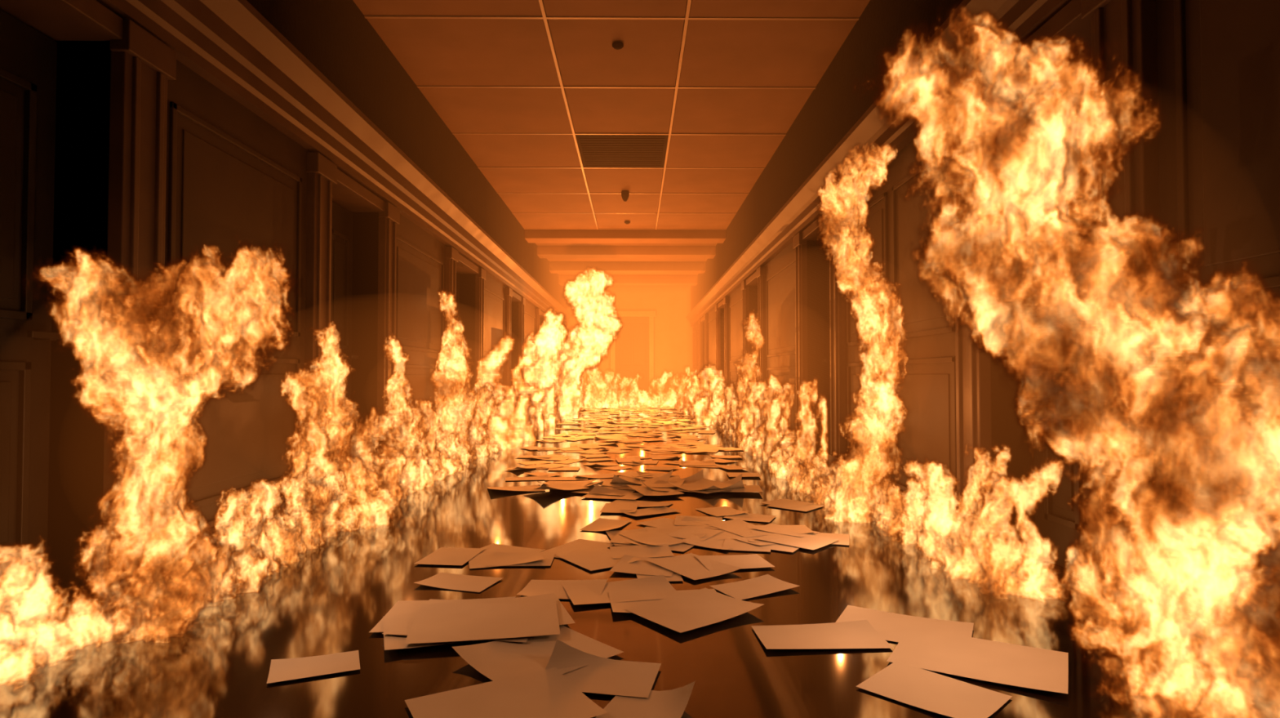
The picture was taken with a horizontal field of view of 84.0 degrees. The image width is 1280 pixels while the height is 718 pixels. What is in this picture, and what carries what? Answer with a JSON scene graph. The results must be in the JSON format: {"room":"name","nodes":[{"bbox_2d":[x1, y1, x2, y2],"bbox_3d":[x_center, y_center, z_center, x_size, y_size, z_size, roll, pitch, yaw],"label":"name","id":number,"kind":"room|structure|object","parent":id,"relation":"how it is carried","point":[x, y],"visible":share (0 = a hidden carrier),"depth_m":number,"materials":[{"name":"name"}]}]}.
{"room":"office corridor","nodes":[
{"label":"office corridor","id":0,"kind":"room"},
{"bbox_2d":[42,40,564,601],"bbox_3d":[-2.217,-0.651,9.501,0.314,3.450,22.000,0,-1,0],"label":"wall","id":1,"kind":"structure","parent":0,"point":[235,273],"depth_m":3.53,"materials":[{"name":"paint"}]},
{"bbox_2d":[0,9,61,617],"bbox_3d":[-2.201,-0.167,2.042,0.110,2.110,1.290,0,-1,0],"label":"door","id":2,"kind":"structure","parent":1,"relation":"in","point":[28,57],"depth_m":2.55,"materials":[{"name":"brown wood"}]},
{"bbox_2d":[0,0,176,602],"bbox_3d":[-2.104,-0.207,2.044,0.325,2.210,1.840,0,-1,0],"label":"trim","id":3,"kind":"structure","parent":1,"relation":"attached to","point":[134,548],"depth_m":2.72,"materials":[{"name":"brown wood"}]},
{"bbox_2d":[101,399,565,577],"bbox_3d":[-2.065,0.988,9.463,0.040,0.170,22.000,0,-1,0],"label":"baseboard","id":4,"kind":"structure","parent":1,"relation":"attached to","point":[188,547],"depth_m":3.65,"materials":[{"name":"brown wood"}]},
{"bbox_2d":[96,0,571,327],"bbox_3d":[-1.980,-1.341,9.519,0.190,0.370,22.000,0,-1,0],"label":"trim","id":5,"kind":"structure","parent":1,"relation":"attached to","point":[229,44],"depth_m":4.09,"materials":[{"name":"brown wood"}]},
{"bbox_2d":[328,201,358,490],"bbox_3d":[-2.225,-0.096,5.056,0.110,2.110,0.960,0,-1,0],"label":"door","id":6,"kind":"structure","parent":1,"relation":"in","point":[341,356],"depth_m":5.31,"materials":[{"name":"brown wood"}]},
{"bbox_2d":[302,152,399,516],"bbox_3d":[-2.127,-0.136,5.058,0.325,2.210,1.510,0,-1,0],"label":"trim","id":7,"kind":"structure","parent":1,"relation":"attached to","point":[326,184],"depth_m":4.52,"materials":[{"name":"brown wood"}]},
{"bbox_2d":[246,0,566,309],"bbox_3d":[-2.055,-1.951,9.533,0.060,0.850,22.000,0,-1,0],"label":"trim","id":8,"kind":"structure","parent":1,"relation":"attached to","point":[335,37],"depth_m":5.76,"materials":[{"name":"beige paint"}]},
{"bbox_2d":[454,272,463,443],"bbox_3d":[-2.251,-0.019,8.335,0.110,2.110,1.180,0,-1,0],"label":"door","id":9,"kind":"structure","parent":1,"relation":"in","point":[457,298],"depth_m":8.80,"materials":[{"name":"brown wood"}]},
{"bbox_2d":[444,246,485,456],"bbox_3d":[-2.153,-0.059,8.337,0.325,2.210,1.730,0,-1,0],"label":"trim","id":10,"kind":"structure","parent":1,"relation":"attached to","point":[455,263],"depth_m":8.75,"materials":[{"name":"brown wood"}]},
{"bbox_2d":[503,287,525,431],"bbox_3d":[-2.180,0.021,11.736,0.325,2.210,1.630,0,-1,0],"label":"trim","id":11,"kind":"structure","parent":1,"relation":"attached to","point":[510,295],"depth_m":12.25,"materials":[{"name":"brown wood"}]},
{"bbox_2d":[534,307,548,417],"bbox_3d":[-2.206,0.102,15.135,0.325,2.210,1.630,0,-1,0],"label":"trim","id":12,"kind":"structure","parent":1,"relation":"attached to","point":[539,313],"depth_m":15.66,"materials":[{"name":"brown wood"}]},
{"bbox_2d":[553,320,563,409],"bbox_3d":[-2.232,0.178,18.384,0.325,2.210,1.530,0,-1,0],"label":"trim","id":13,"kind":"structure","parent":1,"relation":"attached to","point":[556,324],"depth_m":18.33,"materials":[{"name":"brown wood"}]},
{"bbox_2d":[352,0,870,275],"bbox_3d":[-0.236,-2.382,9.765,3.680,0.038,21.585,0,-1,0],"label":"ceiling tiles","id":14,"kind":"structure","parent":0,"point":[432,51],"depth_m":6.46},
{"bbox_2d":[364,0,858,229],"bbox_3d":[-0.203,-2.472,5.584,3.680,0.034,14.052,0,-1,0],"label":"bars","id":15,"kind":"object","parent":14,"relation":"attached to","point":[544,17],"depth_m":6.40,"materials":[{"name":"white metal"}]},
{"bbox_2d":[575,134,668,167],"bbox_3d":[-0.199,-2.417,8.258,1.010,0.038,1.220,0,-1,0],"label":"ceiling vent","id":16,"kind":"object","parent":14,"relation":"in","point":[595,150],"depth_m":8.20,"materials":[{"name":"grey metal"}]},
{"bbox_2d":[524,229,725,243],"bbox_3d":[-0.261,-2.217,12.879,3.680,0.159,0.450,0,-1,0],"label":"ceiling beam","id":17,"kind":"structure","parent":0,"point":[552,236],"depth_m":12.66,"materials":[{"name":"beige paint"}]},
{"bbox_2d":[537,245,715,258],"bbox_3d":[-0.273,-2.169,14.478,3.680,0.179,0.450,0,-1,0],"label":"ceiling beam","id":18,"kind":"structure","parent":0,"point":[543,251],"depth_m":14.26,"materials":[{"name":"beige paint"}]},
{"bbox_2d":[549,262,705,273],"bbox_3d":[-0.289,-2.112,16.478,3.680,0.199,0.450,0,-1,0],"label":"ceiling beam","id":19,"kind":"structure","parent":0,"point":[554,267],"depth_m":16.26,"materials":[{"name":"beige paint"}]},
{"bbox_2d":[559,275,697,285],"bbox_3d":[-0.305,-2.052,18.577,3.680,0.219,0.450,0,-1,0],"label":"ceiling beam","id":20,"kind":"structure","parent":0,"point":[564,280],"depth_m":18.35,"materials":[{"name":"beige paint"}]},
{"bbox_2d":[564,285,693,404],"bbox_3d":[-0.322,-0.388,20.663,4.280,3.450,0.300,0,-1,0],"label":"wall","id":21,"kind":"structure","parent":0,"point":[588,331],"depth_m":20.52,"materials":[{"name":"paint"}]},
{"bbox_2d":[615,316,648,404],"bbox_3d":[-0.226,0.057,20.472,0.970,2.550,0.058,0,-1,0],"label":"door","id":22,"kind":"structure","parent":21,"relation":"in","point":[632,333],"depth_m":20.45,"materials":[{"name":"brown wood"}]},
{"bbox_2d":[608,311,656,404],"bbox_3d":[-0.226,-0.023,20.450,1.370,2.710,0.110,0,-1,0],"label":"door frame","id":23,"kind":"structure","parent":21,"relation":"attached to","point":[612,314],"depth_m":20.41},
{"bbox_2d":[0,404,1279,717],"bbox_3d":[-0.236,1.127,9.625,4.480,0.100,22.500,0,-1,0],"label":"floor","id":24,"kind":"structure","parent":0,"point":[202,642],"depth_m":2.60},
{"bbox_2d":[266,404,1068,717],"bbox_3d":[-0.153,1.050,10.821,2.897,0.109,18.560,0,-1,0],"label":"scattered papers","id":25,"kind":"object","parent":24,"relation":"on","point":[538,666],"visible":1,"depth_m":2.44,"materials":[{"name":"white paper"}]},
{"bbox_2d":[692,0,1279,636],"bbox_3d":[1.748,-0.651,9.532,0.314,3.450,22.000,0,-1,0],"label":"wall","id":26,"kind":"structure","parent":0,"point":[1218,61],"depth_m":2.22,"materials":[{"name":"paint"}]},
{"bbox_2d":[698,314,708,413],"bbox_3d":[1.634,0.125,16.965,0.325,2.250,1.630,0,-1,0],"label":"trim","id":27,"kind":"structure","parent":26,"relation":"attached to","point":[705,318],"depth_m":17.37,"materials":[{"name":"brown wood"}]},
{"bbox_2d":[715,296,729,423],"bbox_3d":[1.663,0.040,13.366,0.325,2.250,1.630,0,-1,0],"label":"trim","id":28,"kind":"structure","parent":26,"relation":"attached to","point":[724,304],"depth_m":13.61,"materials":[{"name":"brown wood"}]},
{"bbox_2d":[741,266,766,442],"bbox_3d":[1.690,-0.043,9.867,0.325,2.250,1.630,0,-1,0],"label":"trim","id":29,"kind":"structure","parent":26,"relation":"attached to","point":[757,278],"depth_m":10.34,"materials":[{"name":"brown wood"}]},
{"bbox_2d":[792,200,846,482],"bbox_3d":[1.717,-0.124,6.418,0.325,2.250,1.530,0,-1,0],"label":"trim","id":30,"kind":"structure","parent":26,"relation":"attached to","point":[829,225],"depth_m":6.52,"materials":[{"name":"brown wood"}]},
{"bbox_2d":[822,240,831,453],"bbox_3d":[1.815,-0.084,6.418,0.110,2.150,0.980,0,-1,0],"label":"door","id":31,"kind":"structure","parent":26,"relation":"in","point":[828,359],"depth_m":6.87,"materials":[{"name":"brown wood"}]},
{"bbox_2d":[690,0,963,311],"bbox_3d":[1.585,-1.925,9.561,0.060,0.900,22.000,0,-1,0],"label":"trim","id":32,"kind":"structure","parent":26,"relation":"attached to","point":[887,34],"depth_m":5.77,"materials":[{"name":"beige paint"}]},
{"bbox_2d":[685,0,1071,326],"bbox_3d":[1.510,-1.335,9.546,0.190,0.280,22.000,0,-1,0],"label":"trim","id":33,"kind":"structure","parent":26,"relation":"attached to","point":[978,35],"depth_m":4.13,"materials":[{"name":"brown wood"}]},
{"bbox_2d":[691,399,1279,706],"bbox_3d":[1.595,0.989,9.492,0.040,0.170,22.000,0,-1,0],"label":"baseboard","id":34,"kind":"structure","parent":26,"relation":"attached to","point":[1247,656],"depth_m":2.11,"materials":[{"name":"brown wood"}]},
{"bbox_2d":[946,0,1168,645],"bbox_3d":[1.744,-0.206,2.945,0.325,2.250,1.380,0,-1,0],"label":"trim","id":35,"kind":"structure","parent":26,"relation":"attached to","point":[1119,37],"depth_m":2.46,"materials":[{"name":"brown wood"}]},
{"bbox_2d":[1022,57,1098,579],"bbox_3d":[1.842,-0.166,2.944,0.110,2.150,0.830,0,-1,0],"label":"door","id":36,"kind":"structure","parent":26,"relation":"in","point":[1063,344],"depth_m":3.08,"materials":[{"name":"brown wood"}]},
{"bbox_3d":[-0.236,-2.452,9.709,4.480,0.100,22.500,0,-1,0],"label":"ceiling","id":37,"kind":"structure","parent":0,"visible":0},
{"bbox_2d":[612,41,623,49],"bbox_3d":[-0.173,-2.439,5.558,0.090,0.036,0.090,0,-1,0],"label":"smoke detector","id":38,"kind":"object","parent":37,"relation":"attached to","point":[617,45],"visible":1,"depth_m":5.53,"materials":[{"name":"black plastic"}]},
{"bbox_2d":[621,191,629,201],"bbox_3d":[-0.208,-2.281,10.005,0.110,0.141,0.110,0,-1,0],"label":"smoke detector","id":39,"kind":"object","parent":37,"relation":"attached to","point":[624,194],"visible":1,"depth_m":9.97,"materials":[{"name":"black plastic"}]}
]}

